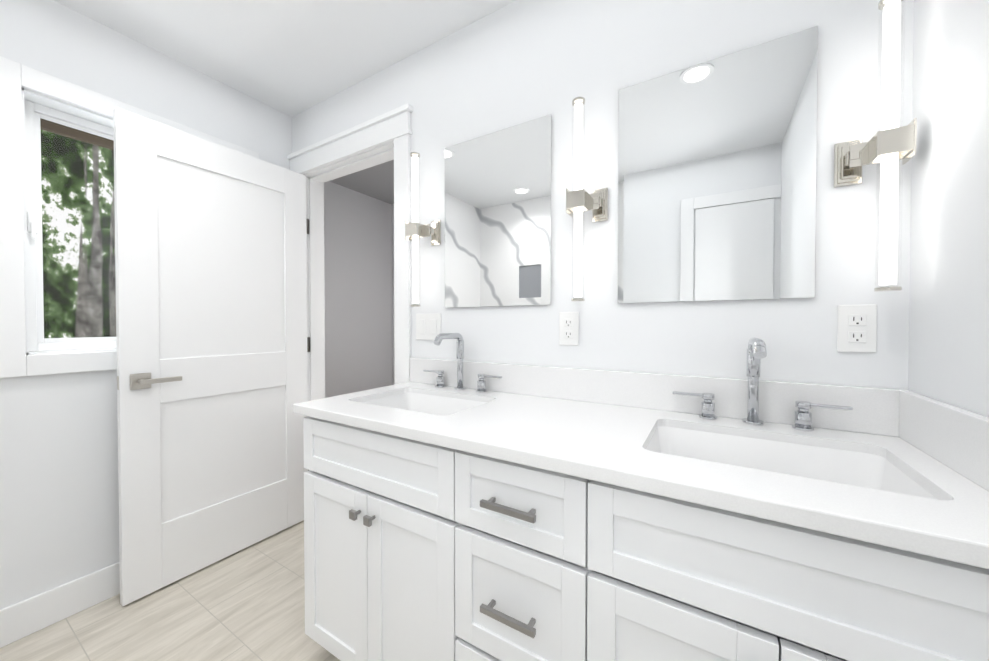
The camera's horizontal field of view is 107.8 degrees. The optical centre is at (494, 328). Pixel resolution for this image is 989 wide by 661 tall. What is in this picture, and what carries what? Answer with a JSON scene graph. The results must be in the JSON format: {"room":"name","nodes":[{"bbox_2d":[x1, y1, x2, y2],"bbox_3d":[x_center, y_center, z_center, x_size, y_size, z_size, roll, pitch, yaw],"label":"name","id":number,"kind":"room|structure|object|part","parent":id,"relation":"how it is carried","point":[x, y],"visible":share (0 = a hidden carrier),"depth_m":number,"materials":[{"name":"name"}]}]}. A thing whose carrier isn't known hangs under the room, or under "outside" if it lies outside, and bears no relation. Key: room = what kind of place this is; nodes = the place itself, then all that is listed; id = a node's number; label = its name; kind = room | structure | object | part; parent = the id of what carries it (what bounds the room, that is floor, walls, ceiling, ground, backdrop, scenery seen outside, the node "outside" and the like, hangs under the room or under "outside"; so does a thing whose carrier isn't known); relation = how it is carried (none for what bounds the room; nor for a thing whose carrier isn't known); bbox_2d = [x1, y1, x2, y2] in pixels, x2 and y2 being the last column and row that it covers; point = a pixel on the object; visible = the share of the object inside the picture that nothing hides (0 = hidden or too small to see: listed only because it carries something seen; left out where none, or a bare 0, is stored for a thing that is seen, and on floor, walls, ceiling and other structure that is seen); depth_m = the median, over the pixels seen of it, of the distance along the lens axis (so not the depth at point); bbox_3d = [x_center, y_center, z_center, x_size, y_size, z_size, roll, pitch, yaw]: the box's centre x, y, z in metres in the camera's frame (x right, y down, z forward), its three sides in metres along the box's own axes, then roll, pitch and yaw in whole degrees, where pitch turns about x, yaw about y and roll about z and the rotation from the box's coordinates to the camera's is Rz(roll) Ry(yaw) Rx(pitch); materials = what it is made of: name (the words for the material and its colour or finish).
{"room":"bathroom","nodes":[
{"label":"bathroom","id":0,"kind":"room"},
{"bbox_2d":[0,0,291,609],"bbox_3d":[-1.869,-0.061,1.296,0.150,2.420,2.220,0,1,31],"label":"wall","id":1,"kind":"structure","parent":0,"point":[59,506],"depth_m":1.45,"materials":[{"name":"white paint"}]},
{"bbox_2d":[0,562,119,647],"bbox_3d":[-1.526,1.076,1.718,0.013,0.135,1.129,0,1,31],"label":"baseboard","id":2,"kind":"structure","parent":1,"relation":"attached to","point":[27,617],"depth_m":1.40,"materials":[{"name":"white paint"}]},
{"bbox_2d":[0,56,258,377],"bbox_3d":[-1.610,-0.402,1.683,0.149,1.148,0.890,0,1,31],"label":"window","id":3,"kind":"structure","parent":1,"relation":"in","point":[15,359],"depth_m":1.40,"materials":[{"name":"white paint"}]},
{"bbox_2d":[27,212,37,237],"bbox_3d":[-1.800,-0.403,1.406,0.020,0.100,0.024,0,1,31],"label":"lock","id":4,"kind":"object","parent":3,"relation":"attached to","point":[32,219],"visible":0.98,"depth_m":1.40,"materials":[{"name":"white plastic"}]},
{"bbox_2d":[22,87,116,354],"bbox_3d":[-1.599,-0.401,1.676,0.085,1.001,0.743,0,1,31],"label":"liner","id":5,"kind":"object","parent":3,"relation":"attached to","point":[50,102],"visible":0.12,"depth_m":1.39,"materials":[{"name":"white paint"}]},
{"bbox_3d":[-1.654,-0.402,1.709,0.045,0.976,0.718,0,1,31],"label":"frame","id":6,"kind":"part","parent":3,"relation":"part of","materials":[{"name":"white plastic"}]},
{"bbox_2d":[40,118,113,150],"bbox_3d":[-1.657,-0.822,1.706,0.028,0.035,0.618,0,1,31],"label":"window blind","id":7,"kind":"object","parent":3,"relation":"attached to","point":[72,133],"visible":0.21,"depth_m":1.51,"materials":[{"name":"brown fabric"}]},
{"bbox_3d":[-1.654,-0.402,1.709,0.006,0.912,0.654,0,1,31],"label":"glass","id":8,"kind":"part","parent":3,"relation":"part of","materials":[{"name":"clear glass"}]},
{"bbox_2d":[0,520,339,660],"bbox_3d":[-0.691,1.188,0.602,2.900,0.060,2.220,0,1,31],"label":"floor","id":9,"kind":"structure","parent":0,"point":[246,604],"depth_m":1.41,"materials":[{"name":"beige tile"}]},
{"bbox_2d":[293,409,988,660],"bbox_3d":[0.160,0.721,1.038,1.592,0.864,0.578,0,1,31],"label":"bathroom vanity","id":10,"kind":"object","parent":9,"relation":"on","point":[459,509],"depth_m":0.73,"materials":[{"name":"white paint"}]},
{"bbox_3d":[-0.508,0.768,1.157,0.318,0.555,0.020,0,1,31],"label":"door","id":11,"kind":"part","parent":10,"relation":"part of","materials":[{"name":"white paint"}]},
{"bbox_3d":[-0.415,0.547,1.058,0.025,0.025,0.012,0,1,31],"label":"knob","id":12,"kind":"part","parent":10,"relation":"part of","materials":[{"name":"grey metal"}]},
{"bbox_3d":[-0.361,0.547,1.026,0.025,0.025,0.012,0,1,31],"label":"knob","id":13,"kind":"part","parent":10,"relation":"part of","materials":[{"name":"grey metal"}]},
{"bbox_3d":[-0.233,0.770,0.991,0.318,0.555,0.020,0,1,31],"label":"door","id":14,"kind":"part","parent":10,"relation":"part of","materials":[{"name":"white paint"}]},
{"bbox_3d":[0.047,0.915,0.824,0.328,0.271,0.020,0,1,31],"label":"drawer","id":15,"kind":"part","parent":10,"relation":"part of","materials":[{"name":"white paint"}]},
{"bbox_3d":[0.033,0.635,0.797,0.135,0.014,0.037,0,1,31],"label":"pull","id":16,"kind":"part","parent":10,"relation":"part of","materials":[{"name":"grey metal"}]},
{"bbox_3d":[0.033,0.396,0.794,0.135,0.014,0.037,0,1,31],"label":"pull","id":17,"kind":"part","parent":10,"relation":"part of","materials":[{"name":"grey metal"}]},
{"bbox_3d":[0.047,0.630,0.820,0.328,0.270,0.020,0,1,31],"label":"drawer","id":18,"kind":"part","parent":10,"relation":"part of","materials":[{"name":"white paint"}]},
{"bbox_3d":[0.047,0.394,0.817,0.328,0.173,0.020,0,1,31],"label":"drawer","id":19,"kind":"part","parent":10,"relation":"part of","materials":[{"name":"white paint"}]},
{"bbox_2d":[293,381,988,560],"bbox_3d":[0.155,0.273,1.042,1.612,0.031,0.565,0,1,31],"label":"countertop","id":20,"kind":"structure","parent":10,"relation":"on","point":[877,483],"depth_m":0.83,"materials":[{"name":"white stone"}]},
{"bbox_2d":[362,392,485,415],"bbox_3d":[-0.257,0.354,1.301,0.507,0.162,0.357,0,1,31],"label":"sink","id":21,"kind":"object","parent":20,"relation":"in","point":[435,403],"depth_m":1.45,"materials":[{"name":"white ceramic"}]},
{"bbox_2d":[423,370,445,387],"bbox_3d":[-0.262,0.215,1.563,0.114,0.070,0.044,0,1,31],"label":"handle","id":22,"kind":"object","parent":20,"relation":"on","point":[434,378],"depth_m":1.57,"materials":[{"name":"silver metal"}]},
{"bbox_2d":[433,333,465,389],"bbox_3d":[-0.177,0.135,1.432,0.048,0.234,0.184,0,1,31],"label":"faucet","id":23,"kind":"object","parent":20,"relation":"on","point":[461,365],"depth_m":1.48,"materials":[{"name":"silver metal"}]},
{"bbox_2d":[476,374,501,392],"bbox_3d":[-0.022,0.217,1.419,0.114,0.070,0.044,0,1,31],"label":"handle","id":24,"kind":"object","parent":20,"relation":"on","point":[486,383],"depth_m":1.43,"materials":[{"name":"silver metal"}]},
{"bbox_2d":[672,391,716,419],"bbox_3d":[0.584,0.222,1.054,0.114,0.070,0.044,0,1,31],"label":"handle","id":25,"kind":"object","parent":20,"relation":"on","point":[697,405],"depth_m":1.07,"materials":[{"name":"silver metal"}]},
{"bbox_2d":[742,337,766,425],"bbox_3d":[0.668,0.141,0.922,0.048,0.234,0.184,0,1,31],"label":"faucet","id":26,"kind":"object","parent":20,"relation":"on","point":[754,390],"depth_m":0.97,"materials":[{"name":"silver metal"}]},
{"bbox_2d":[646,426,937,499],"bbox_3d":[0.588,0.361,0.791,0.507,0.162,0.357,0,1,31],"label":"sink","id":27,"kind":"object","parent":20,"relation":"in","point":[844,463],"depth_m":0.88,"materials":[{"name":"white ceramic"}]},
{"bbox_2d":[792,401,852,431],"bbox_3d":[0.824,0.224,0.909,0.114,0.070,0.044,0,1,31],"label":"handle","id":28,"kind":"object","parent":20,"relation":"on","point":[807,416],"depth_m":0.92,"materials":[{"name":"silver metal"}]},
{"bbox_3d":[0.322,0.775,0.657,0.304,0.555,0.020,0,1,31],"label":"door","id":29,"kind":"part","parent":10,"relation":"part of","materials":[{"name":"white paint"}]},
{"bbox_3d":[0.585,0.777,0.498,0.304,0.555,0.020,0,1,31],"label":"door","id":30,"kind":"part","parent":10,"relation":"part of","materials":[{"name":"white paint"}]},
{"bbox_2d":[54,0,515,203],"bbox_3d":[-0.561,-1.297,1.366,3.500,0.110,3.720,0,1,31],"label":"ceiling","id":31,"kind":"structure","parent":0,"point":[291,58],"depth_m":1.57,"materials":[{"name":"white paint"}]},
{"bbox_2d":[324,181,391,397],"bbox_3d":[-1.443,-0.087,3.193,0.120,2.420,1.230,0,1,31],"label":"wall","id":32,"kind":"structure","parent":0,"point":[359,282],"depth_m":3.35,"materials":[{"name":"white paint"}]},
{"bbox_2d":[392,204,394,384],"bbox_3d":[-0.081,-0.087,3.195,2.450,2.420,0.120,0,1,31],"label":"wall","id":33,"kind":"structure","parent":0,"point":[393,355],"depth_m":3.70,"materials":[{"name":"white paint"}]},
{"bbox_2d":[292,0,913,389],"bbox_3d":[-0.087,-0.065,1.587,2.900,2.420,0.120,0,1,31],"label":"wall","id":34,"kind":"structure","parent":0,"point":[516,62],"depth_m":1.21,"materials":[{"name":"white paint"}]},
{"bbox_2d":[113,107,309,605],"bbox_3d":[-1.315,0.119,1.827,0.037,2.025,0.841,0,1,31],"label":"door leaf","id":35,"kind":"structure","parent":34,"relation":"in","point":[211,267],"depth_m":1.70,"materials":[{"name":"white paint"}]},
{"bbox_2d":[130,373,150,389],"bbox_3d":[-1.501,0.221,1.523,0.051,0.066,0.066,0,1,31],"label":"rose","id":36,"kind":"object","parent":35,"relation":"attached to","point":[134,383],"visible":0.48,"depth_m":1.50,"materials":[{"name":"grey metal"}]},
{"bbox_3d":[-1.122,0.137,2.176,0.002,1.590,0.046,0,1,31],"label":"door jamb hinge leaves","id":37,"kind":"part","parent":35,"relation":"part of","materials":[{"name":"white wood"}]},
{"bbox_2d":[287,103,412,400],"bbox_3d":[-0.777,0.050,1.997,0.994,2.178,0.170,0,1,31],"label":"door frame","id":38,"kind":"structure","parent":34,"relation":"attached to","point":[394,125],"depth_m":1.89,"materials":[{"name":"white paint"}]},
{"bbox_3d":[-0.741,0.064,2.064,0.970,2.150,0.018,0,1,31],"label":"hall door trim","id":39,"kind":"part","parent":38,"relation":"part of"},
{"bbox_2d":[405,152,440,306],"bbox_3d":[-0.312,-0.427,1.583,0.110,0.662,0.110,0,1,31],"label":"sconce","id":40,"kind":"object","parent":34,"relation":"attached to","point":[415,229],"visible":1,"depth_m":1.56,"materials":[{"name":"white glass"}]},
{"bbox_2d":[412,156,418,302],"bbox_3d":[-0.345,-0.427,1.573,0.027,0.632,0.027,0,1,31],"label":"diffuser","id":41,"kind":"object","parent":40,"relation":"attached to","point":[415,224],"depth_m":1.56,"materials":[{"name":"white glass"}]},
{"bbox_3d":[-0.280,-0.427,1.581,0.024,0.032,0.038,0,1,31],"label":"arm","id":42,"kind":"part","parent":40,"relation":"part of"},
{"bbox_2d":[416,313,440,339],"bbox_3d":[-0.302,-0.008,1.642,0.147,0.120,0.008,0,1,31],"label":"switch plate","id":43,"kind":"object","parent":34,"relation":"attached to","point":[428,326],"visible":0.98,"depth_m":1.64,"materials":[{"name":"white plastic"}]},
{"bbox_2d":[445,114,550,307],"bbox_3d":[-0.003,-0.438,1.455,0.495,0.695,0.010,0,1,31],"label":"mirror","id":44,"kind":"object","parent":34,"relation":"attached to","point":[497,218],"visible":1,"depth_m":1.43,"materials":[{"name":"grey mirror"}]},
{"bbox_2d":[559,312,578,345],"bbox_3d":[0.267,0.001,1.299,0.072,0.120,0.008,0,1,31],"label":"electrical outlet","id":45,"kind":"object","parent":34,"relation":"attached to","point":[568,328],"visible":1,"depth_m":1.30,"materials":[{"name":"white plastic"}]},
{"bbox_2d":[566,97,607,301],"bbox_3d":[0.311,-0.422,1.208,0.110,0.662,0.110,0,1,31],"label":"sconce","id":46,"kind":"object","parent":34,"relation":"attached to","point":[579,199],"visible":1,"depth_m":1.19,"materials":[{"name":"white glass"}]},
{"bbox_2d":[574,103,582,296],"bbox_3d":[0.278,-0.422,1.197,0.027,0.632,0.027,0,1,31],"label":"diffuser","id":47,"kind":"object","parent":46,"relation":"attached to","point":[578,107],"depth_m":1.19,"materials":[{"name":"white glass"}]},
{"bbox_3d":[0.344,-0.422,1.205,0.024,0.032,0.038,0,1,31],"label":"arm","id":48,"kind":"part","parent":46,"relation":"part of"},
{"bbox_2d":[410,357,896,436],"bbox_3d":[0.297,0.198,1.274,1.609,0.113,0.019,0,1,31],"label":"backsplash","id":49,"kind":"structure","parent":34,"relation":"attached to","point":[859,409],"depth_m":1.08,"materials":[{"name":"white stone"}]},
{"bbox_2d":[618,26,817,302],"bbox_3d":[0.628,-0.436,1.074,0.500,0.705,0.010,0,1,31],"label":"mirror","id":50,"kind":"object","parent":34,"relation":"attached to","point":[716,178],"visible":1,"depth_m":1.05,"materials":[{"name":"grey mirror"}]},
{"bbox_2d":[837,304,876,352],"bbox_3d":[0.914,0.000,0.909,0.072,0.120,0.008,0,1,31],"label":"electrical outlet","id":51,"kind":"object","parent":34,"relation":"attached to","point":[857,328],"visible":1,"depth_m":0.91,"materials":[{"name":"white plastic"}]},
{"bbox_2d":[834,0,916,291],"bbox_3d":[0.895,-0.417,0.856,0.110,0.662,0.110,0,1,31],"label":"sconce","id":52,"kind":"object","parent":34,"relation":"attached to","point":[890,144],"visible":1,"depth_m":0.81,"materials":[{"name":"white glass"}]},
{"bbox_3d":[0.877,-0.418,0.883,0.024,0.032,0.038,0,1,31],"label":"arm","id":53,"kind":"part","parent":52,"relation":"part of"},
{"bbox_2d":[879,0,900,284],"bbox_3d":[0.901,-0.417,0.822,0.027,0.632,0.027,0,1,31],"label":"diffuser","id":54,"kind":"object","parent":52,"relation":"attached to","point":[891,9],"depth_m":0.81,"materials":[{"name":"white glass"}]},
{"bbox_2d":[908,0,988,416],"bbox_3d":[0.486,-0.042,-0.124,0.150,2.420,2.220,0,1,31],"label":"wall","id":55,"kind":"structure","parent":0,"point":[948,362],"depth_m":0.72,"materials":[{"name":"white paint"}]},
{"bbox_2d":[897,389,988,488],"bbox_3d":[0.832,0.207,0.622,0.019,0.113,0.546,0,1,31],"label":"backsplash","id":56,"kind":"structure","parent":55,"relation":"attached to","point":[956,437],"depth_m":0.68,"materials":[{"name":"white stone"}]},
{"label":"door handle","id":57,"kind":"object","parent":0,"visible":0},
{"bbox_2d":[140,376,181,384],"bbox_3d":[-1.419,0.220,1.539,0.012,0.020,0.137,0,1,32],"label":"lever","id":58,"kind":"object","parent":57,"relation":"attached to","point":[160,380],"visible":0.96,"depth_m":1.53,"materials":[{"name":"grey metal"}]},
{"label":"outside","id":59,"kind":"structure","parent":0,"visible":0},
{"bbox_2d":[41,130,115,350],"bbox_3d":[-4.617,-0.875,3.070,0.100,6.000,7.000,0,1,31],"label":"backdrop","id":60,"kind":"structure","parent":59,"point":[106,229],"depth_m":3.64,"materials":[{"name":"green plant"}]}
]}

